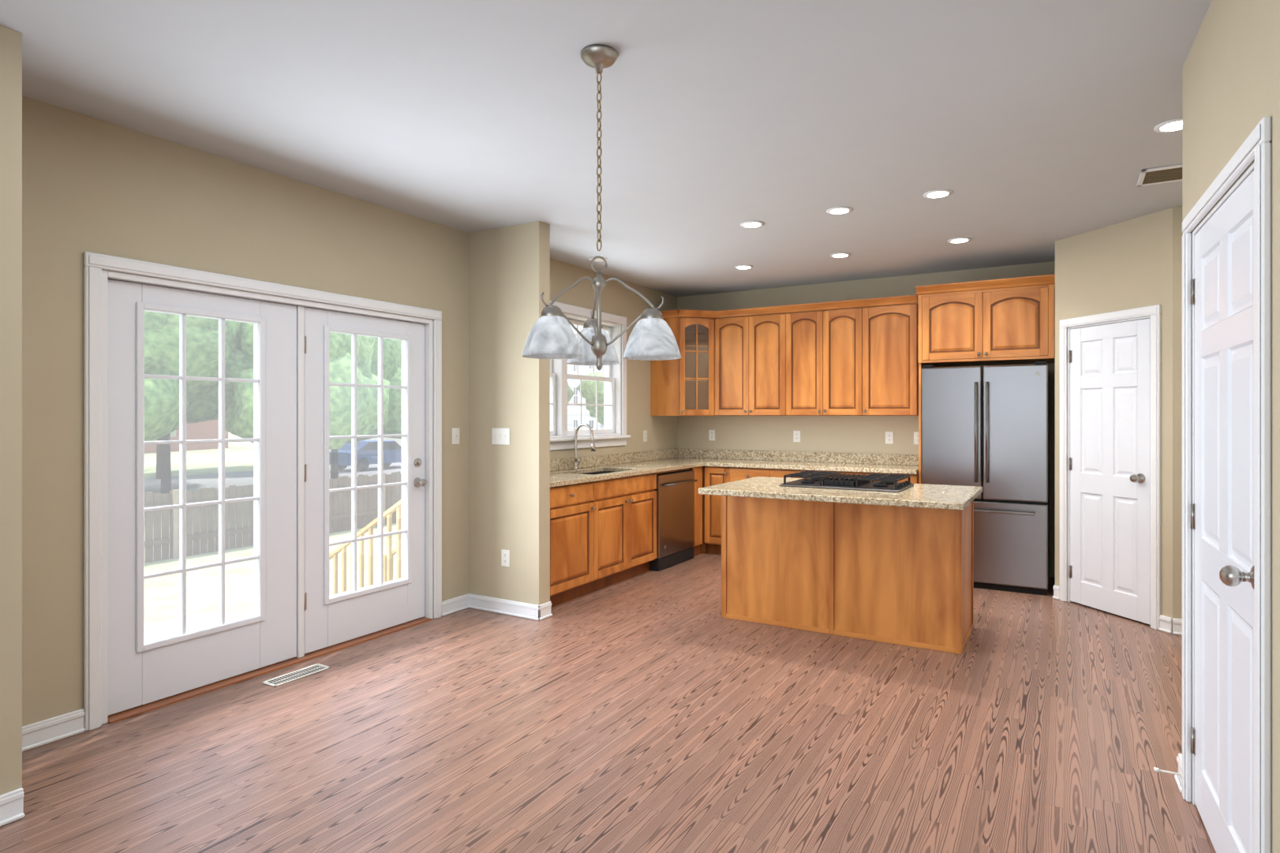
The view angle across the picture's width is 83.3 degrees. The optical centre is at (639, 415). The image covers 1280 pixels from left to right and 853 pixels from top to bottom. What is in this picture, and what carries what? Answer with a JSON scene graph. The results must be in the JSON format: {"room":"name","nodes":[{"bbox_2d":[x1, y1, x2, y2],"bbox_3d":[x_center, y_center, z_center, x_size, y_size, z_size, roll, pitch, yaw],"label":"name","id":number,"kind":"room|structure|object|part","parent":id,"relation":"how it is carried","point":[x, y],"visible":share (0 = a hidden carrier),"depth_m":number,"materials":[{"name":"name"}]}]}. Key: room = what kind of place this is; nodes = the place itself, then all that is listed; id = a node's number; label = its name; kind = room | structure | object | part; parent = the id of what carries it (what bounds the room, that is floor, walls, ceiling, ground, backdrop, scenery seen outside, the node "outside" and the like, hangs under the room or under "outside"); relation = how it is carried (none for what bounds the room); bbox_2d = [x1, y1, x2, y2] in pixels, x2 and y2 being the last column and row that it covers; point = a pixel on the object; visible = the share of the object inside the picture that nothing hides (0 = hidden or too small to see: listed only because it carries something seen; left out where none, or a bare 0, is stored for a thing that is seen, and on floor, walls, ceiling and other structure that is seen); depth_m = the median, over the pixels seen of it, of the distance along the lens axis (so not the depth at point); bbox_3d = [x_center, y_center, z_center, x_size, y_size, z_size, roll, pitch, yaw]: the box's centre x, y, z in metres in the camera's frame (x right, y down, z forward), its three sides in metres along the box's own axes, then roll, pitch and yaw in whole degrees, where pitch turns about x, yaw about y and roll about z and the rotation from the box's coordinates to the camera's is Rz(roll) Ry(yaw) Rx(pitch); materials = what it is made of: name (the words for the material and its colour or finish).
{"room":"kitchen","nodes":[
{"label":"kitchen","id":0,"kind":"room"},
{"bbox_2d":[0,25,22,795],"bbox_3d":[-2.445,0.030,2.598,0.610,2.720,0.135,0,0,31],"label":"wall","id":1,"kind":"structure","parent":0,"point":[10,40],"depth_m":2.47,"materials":[{"name":"paint"}]},
{"bbox_2d":[22,96,677,726],"bbox_3d":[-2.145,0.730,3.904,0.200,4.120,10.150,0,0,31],"label":"wall","id":2,"kind":"structure","parent":0,"point":[89,184],"depth_m":3.39,"materials":[{"name":"paint"}]},
{"bbox_2d":[107,279,296,715],"bbox_3d":[-2.219,0.373,3.705,0.069,2.001,0.957,0,0,31],"label":"french door","id":3,"kind":"structure","parent":2,"relation":"in","point":[140,671],"depth_m":3.60,"materials":[{"name":"white wood"}]},
{"bbox_2d":[83,251,441,730],"bbox_3d":[-1.993,0.342,4.128,0.215,2.134,2.110,0,0,31],"label":"door frame","id":4,"kind":"structure","parent":2,"relation":"attached to","point":[95,278],"depth_m":3.47,"materials":[{"name":"white wood"}]},
{"bbox_2d":[303,306,426,654],"bbox_3d":[-1.701,0.373,4.524,0.131,2.001,0.934,0,0,31],"label":"french door","id":5,"kind":"structure","parent":2,"relation":"in","point":[338,618],"depth_m":4.49,"materials":[{"name":"white wood"}]},
{"bbox_2d":[452,427,459,445],"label":"light switch","id":6,"kind":"object","parent":2,"relation":"attached to","point":[455,431],"depth_m":5.11,"materials":[{"name":"white plastic"}]},
{"bbox_2d":[550,300,631,450],"bbox_3d":[-0.709,-0.340,6.273,0.250,1.260,2.040,0,0,31],"label":"window","id":7,"kind":"structure","parent":2,"relation":"in","point":[561,440],"depth_m":6.71,"materials":[{"name":"white wood"}]},
{"bbox_3d":[-0.737,-0.352,6.290,0.075,1.041,1.806,0,0,31],"label":"window sashes","id":8,"kind":"part","parent":7,"relation":"part of","materials":[{"name":"white wood"}]},
{"bbox_2d":[0,584,1182,827],"bbox_3d":[-0.072,1.340,2.213,5.090,0.100,8.935,0,0,31],"label":"baseboard","id":9,"kind":"structure","parent":2,"relation":"attached to","point":[56,728],"depth_m":3.14,"materials":[{"name":"white wood"}]},
{"bbox_2d":[643,430,647,441],"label":"outlet","id":10,"kind":"object","parent":2,"relation":"attached to","point":[645,432],"depth_m":7.43,"materials":[{"name":"white plastic"}]},
{"bbox_2d":[468,220,550,605],"bbox_3d":[-0.936,0.030,5.124,0.645,2.720,0.120,0,0,31],"label":"wall","id":11,"kind":"structure","parent":0,"point":[509,267],"depth_m":5.05,"materials":[{"name":"paint"}]},
{"bbox_2d":[491,427,509,445],"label":"light switch","id":12,"kind":"object","parent":11,"relation":"attached to","point":[500,436],"depth_m":5.07,"materials":[{"name":"white plastic"}]},
{"bbox_2d":[501,549,509,567],"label":"outlet","id":13,"kind":"object","parent":11,"relation":"attached to","point":[505,554],"depth_m":5.05,"materials":[{"name":"white plastic"}]},
{"bbox_2d":[0,0,1212,296],"bbox_3d":[0.112,-1.405,2.574,5.440,0.150,10.150,0,0,31],"label":"ceiling","id":14,"kind":"structure","parent":0,"point":[1039,118],"depth_m":3.16,"materials":[{"name":"paint"}]},
{"bbox_2d":[587,256,607,261],"bbox_3d":[-0.355,-1.325,6.059,0.164,0.009,0.162,0,0,-45],"label":"recessed light","id":15,"kind":"object","parent":14,"relation":"in","point":[590,258],"depth_m":6.08,"materials":[{"name":"white"}]},
{"bbox_2d":[521,44,681,370],"bbox_3d":[-0.130,-0.748,2.608,0.544,1.164,0.558,0,0,31],"label":"chandelier","id":16,"kind":"object","parent":14,"relation":"hanging from","point":[552,336],"visible":1,"depth_m":2.58,"materials":[{"name":"silver metal"}]},
{"bbox_2d":[734,265,752,269],"bbox_3d":[0.921,-1.325,6.390,0.179,0.009,0.171,0,0,-45],"label":"recessed light","id":17,"kind":"object","parent":14,"relation":"in","point":[739,267],"depth_m":6.39,"materials":[{"name":"white plastic"}]},
{"bbox_2d":[740,220,763,228],"bbox_3d":[0.773,-1.325,4.962,0.174,0.009,0.170,0,0,-45],"label":"recessed light","id":18,"kind":"object","parent":14,"relation":"in","point":[749,224],"depth_m":4.97,"materials":[{"name":"white plastic"}]},
{"bbox_2d":[826,206,852,214],"bbox_3d":[1.282,-1.325,4.629,0.177,0.009,0.170,0,0,-45],"label":"recessed light","id":19,"kind":"object","parent":14,"relation":"in","point":[836,210],"depth_m":4.63,"materials":[{"name":"white"}]},
{"bbox_2d":[830,252,850,258],"bbox_3d":[1.648,-1.325,5.916,0.179,0.009,0.169,0,0,-45],"label":"recessed light","id":20,"kind":"object","parent":14,"relation":"in","point":[838,255],"depth_m":5.92,"materials":[{"name":"white"}]},
{"bbox_2d":[923,189,952,198],"bbox_3d":[1.771,-1.325,4.282,0.178,0.009,0.167,0,0,-45],"label":"recessed light","id":21,"kind":"object","parent":14,"relation":"in","point":[937,193],"depth_m":4.28,"materials":[{"name":"white"}]},
{"bbox_2d":[947,237,971,243],"bbox_3d":[2.404,-1.325,5.411,0.183,0.009,0.167,0,0,-45],"label":"recessed light","id":22,"kind":"object","parent":14,"relation":"in","point":[957,240],"depth_m":5.41,"materials":[{"name":"white plastic"}]},
{"bbox_2d":[1136,164,1182,187],"bbox_3d":[2.911,-1.323,3.937,0.300,0.012,0.300,0,0,31],"label":"ceiling vent","id":23,"kind":"object","parent":14,"relation":"in","point":[1173,173],"visible":0.59,"depth_m":3.96,"materials":[{"name":"white metal"}]},
{"bbox_2d":[1153,117,1182,132],"bbox_3d":[2.416,-1.325,3.286,0.179,0.009,0.115,0,0,-45],"label":"recessed light","id":24,"kind":"object","parent":14,"relation":"in","point":[1175,125],"depth_m":3.29,"materials":[{"name":"white plastic"}]},
{"bbox_2d":[0,553,1216,852],"bbox_3d":[0.134,1.450,2.562,5.090,0.120,9.750,0,0,31],"label":"floor","id":25,"kind":"structure","parent":0,"point":[635,716],"depth_m":3.04,"materials":[{"name":"brown wood"}]},
{"bbox_2d":[261,663,330,687],"bbox_3d":[-1.837,1.387,3.856,0.115,0.006,0.330,0,0,31],"label":"floor vent","id":26,"kind":"object","parent":25,"relation":"in","point":[298,674],"visible":1,"depth_m":3.85,"materials":[{"name":"white metal"}]},
{"bbox_2d":[550,466,702,607],"bbox_3d":[-0.264,0.947,6.277,0.630,0.885,2.543,0,0,30],"label":"base cabinet","id":27,"kind":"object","parent":25,"relation":"on","point":[603,533],"depth_m":5.69,"materials":[{"name":"brown wood"}]},
{"bbox_2d":[649,469,697,571],"bbox_3d":[0.119,0.958,6.859,0.658,0.857,0.710,0,0,31],"label":"dishwasher","id":28,"kind":"object","parent":25,"relation":"on","point":[675,490],"visible":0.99,"depth_m":6.67,"materials":[{"name":"black"}]},
{"bbox_2d":[700,466,918,554],"bbox_3d":[1.395,0.948,7.109,2.639,0.885,0.630,0,0,31],"label":"base cabinet","id":29,"kind":"object","parent":25,"relation":"on","point":[711,475],"visible":0.23,"depth_m":7.15,"materials":[{"name":"brown wood"}]},
{"bbox_2d":[550,448,918,487],"bbox_3d":[0.756,0.434,6.025,2.640,0.138,3.144,0,0,31],"label":"countertop","id":30,"kind":"structure","parent":29,"relation":"on","point":[623,465],"depth_m":6.89,"materials":[{"name":"stone"}]},
{"bbox_2d":[572,422,595,469],"bbox_3d":[-0.468,0.263,6.214,0.232,0.402,0.108,0,0,31],"label":"faucet","id":31,"kind":"object","parent":30,"relation":"on","point":[576,464],"visible":1,"depth_m":6.21,"materials":[{"name":"silver metal"}]},
{"bbox_2d":[583,471,613,475],"bbox_3d":[-0.346,0.597,6.111,0.392,0.186,0.732,0,0,31],"label":"sink","id":32,"kind":"object","parent":30,"relation":"in","point":[603,472],"visible":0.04,"depth_m":6.45,"materials":[{"name":"silver metal"}]},
{"bbox_2d":[721,495,973,654],"bbox_3d":[1.376,0.948,4.848,1.526,0.885,0.628,0,0,31],"label":"kitchen island","id":33,"kind":"object","parent":25,"relation":"on","point":[892,574],"visible":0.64,"depth_m":4.53,"materials":[{"name":"brown wood"}]},
{"bbox_2d":[698,476,982,510],"bbox_3d":[1.312,0.484,4.676,1.565,0.038,1.050,0,0,31],"label":"island countertop","id":34,"kind":"structure","parent":33,"relation":"on","point":[923,495],"depth_m":4.35,"materials":[{"name":"stone"}]},
{"bbox_2d":[779,471,914,492],"bbox_3d":[1.375,0.427,4.778,0.760,0.072,0.510,0,0,31],"label":"cooktop","id":35,"kind":"object","parent":34,"relation":"in","point":[810,479],"visible":1,"depth_m":4.65,"materials":[{"name":"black metal"}]},
{"bbox_2d":[915,274,1055,483],"bbox_3d":[2.966,0.141,6.171,1.031,2.498,0.650,0,0,31],"label":"tall cabinet","id":36,"kind":"object","parent":25,"relation":"on","point":[1015,324],"visible":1,"depth_m":5.93,"materials":[{"name":"brown wood"}]},
{"bbox_2d":[921,361,1049,595],"bbox_3d":[2.918,0.484,6.067,0.920,1.812,0.822,0,0,31],"label":"refrigerator","id":37,"kind":"object","parent":25,"relation":"on","point":[987,428],"visible":0.83,"depth_m":5.71,"materials":[{"name":"grey metal"}]},
{"bbox_2d":[677,261,1055,577],"bbox_3d":[2.723,0.030,6.810,5.240,2.720,0.200,0,0,31],"label":"wall","id":38,"kind":"structure","parent":0,"point":[835,434],"depth_m":7.19,"materials":[{"name":"paint"}]},
{"bbox_2d":[708,430,714,440],"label":"outlet","id":39,"kind":"object","parent":38,"relation":"attached to","point":[711,432],"depth_m":7.83,"materials":[{"name":"white plastic"}]},
{"bbox_2d":[650,295,918,415],"bbox_3d":[1.367,-0.539,7.108,2.597,1.078,0.659,0,0,31],"label":"upper cabinet","id":40,"kind":"object","parent":38,"relation":"attached to","point":[859,361],"visible":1,"depth_m":7.03,"materials":[{"name":"brown wood"}]},
{"bbox_2d":[793,430,800,441],"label":"outlet","id":41,"kind":"object","parent":38,"relation":"attached to","point":[796,434],"depth_m":7.35,"materials":[{"name":"white plastic"}]},
{"bbox_2d":[885,431,893,444],"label":"outlet","id":42,"kind":"object","parent":38,"relation":"attached to","point":[888,435],"depth_m":6.89,"materials":[{"name":"white plastic"}]},
{"bbox_2d":[913,431,918,444],"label":"outlet","id":43,"kind":"object","parent":38,"relation":"attached to","point":[915,433],"depth_m":6.76,"materials":[{"name":"white plastic"}]},
{"bbox_2d":[1055,206,1182,633],"bbox_3d":[3.579,0.030,5.141,0.636,2.720,2.042,0,0,-14],"label":"wall","id":44,"kind":"structure","parent":0,"point":[1135,263],"depth_m":4.76,"materials":[{"name":"paint"}]},
{"bbox_2d":[1068,318,1150,625],"bbox_3d":[3.261,0.367,5.056,0.113,2.022,0.653,0,0,-14],"label":"pantry door","id":45,"kind":"structure","parent":44,"relation":"in","point":[1109,459],"depth_m":5.04,"materials":[{"name":"white wood"}]},
{"bbox_2d":[1059,304,1160,629],"bbox_3d":[3.322,0.334,5.064,0.133,2.112,0.794,0,0,-15],"label":"door frame","id":46,"kind":"structure","parent":44,"relation":"attached to","point":[1153,312],"depth_m":5.00,"materials":[{"name":"white wood"}]},
{"bbox_2d":[1182,0,1279,852],"bbox_3d":[1.898,0.030,1.351,1.120,2.720,10.046,0,0,31],"label":"wall","id":47,"kind":"structure","parent":0,"point":[1231,68],"depth_m":1.95,"materials":[{"name":"paint"}]},
{"bbox_2d":[1153,767,1182,778],"bbox_3d":[1.979,1.335,2.698,0.086,0.023,0.024,0,0,31],"label":"door stop","id":48,"kind":"object","parent":47,"relation":"attached to","point":[1155,769],"visible":0.94,"depth_m":2.70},
{"bbox_2d":[1190,169,1254,852],"bbox_3d":[1.765,0.367,2.190,0.115,2.022,0.892,0,0,31],"label":"hall door","id":49,"kind":"structure","parent":47,"relation":"in","point":[1222,292],"depth_m":2.16,"materials":[{"name":"white wood"}]},
{"bbox_2d":[1182,116,1271,852],"bbox_3d":[1.807,0.334,2.159,0.143,2.112,1.034,0,0,29],"label":"door frame","id":50,"kind":"structure","parent":47,"relation":"attached to","point":[1257,146],"depth_m":1.77,"materials":[{"name":"white wood"}]},
{"label":"outside","id":51,"kind":"structure","parent":0,"visible":0},
{"bbox_2d":[144,431,401,640],"bbox_3d":[-27.855,2.830,51.226,180.000,0.320,220.000,0,0,30],"label":"ground","id":52,"kind":"structure","parent":51,"point":[161,593],"depth_m":12.81,"materials":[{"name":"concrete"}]},
{"bbox_2d":[170,430,175,437],"bbox_3d":[-24.580,1.400,36.994,0.210,2.620,1.300,0,0,31],"label":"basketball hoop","id":53,"kind":"object","parent":52,"relation":"on","point":[173,434],"visible":0.1,"depth_m":37.39,"materials":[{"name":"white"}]},
{"bbox_2d":[144,419,228,453],"bbox_3d":[-40.225,-1.900,53.870,10.800,9.220,14.600,0,0,6],"label":"brick house","id":54,"kind":"structure","parent":52,"relation":"on","point":[209,429],"depth_m":56.91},
{"bbox_2d":[144,471,401,562],"bbox_3d":[-2.004,2.045,17.468,7.840,1.310,52.068,0,0,31],"label":"fence","id":55,"kind":"object","parent":52,"relation":"on","point":[202,522],"visible":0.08,"depth_m":14.45,"materials":[{"name":"beige wood"}]},
{"bbox_2d":[329,499,401,595],"bbox_3d":[-2.025,1.709,7.379,3.080,2.277,1.150,0,0,31],"label":"railing","id":56,"kind":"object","parent":52,"relation":"on","point":[388,557],"depth_m":7.14,"materials":[{"name":"brown wood"}]},
{"bbox_2d":[329,440,401,471],"bbox_3d":[-13.403,1.941,36.354,1.760,1.441,4.442,0,0,31],"label":"car","id":57,"kind":"object","parent":52,"relation":"on","point":[367,450],"visible":0.57,"depth_m":35.13,"materials":[{"name":"blue paint"}]},
{"bbox_2d":[144,310,603,494],"bbox_3d":[-10.656,-2.192,40.579,29.661,10.095,55.258,0,0,31],"label":"trees","id":58,"kind":"object","parent":52,"relation":"on","point":[161,330],"visible":0.21,"depth_m":21.63,"materials":[{"name":"green plant"}]},
{"bbox_2d":[365,340,401,446],"bbox_3d":[-21.458,-2.200,66.027,9.800,9.820,12.600,0,0,-9],"label":"house","id":59,"kind":"structure","parent":52,"relation":"on","point":[398,441],"depth_m":60.06,"materials":[{"name":"white"}]},
{"bbox_2d":[567,333,603,430],"bbox_3d":[-4.721,-3.200,74.738,11.800,11.820,30.600,0,0,-25],"label":"townhouse","id":60,"kind":"structure","parent":52,"relation":"on","point":[573,411],"depth_m":63.36,"materials":[{"name":"white"}]}
]}

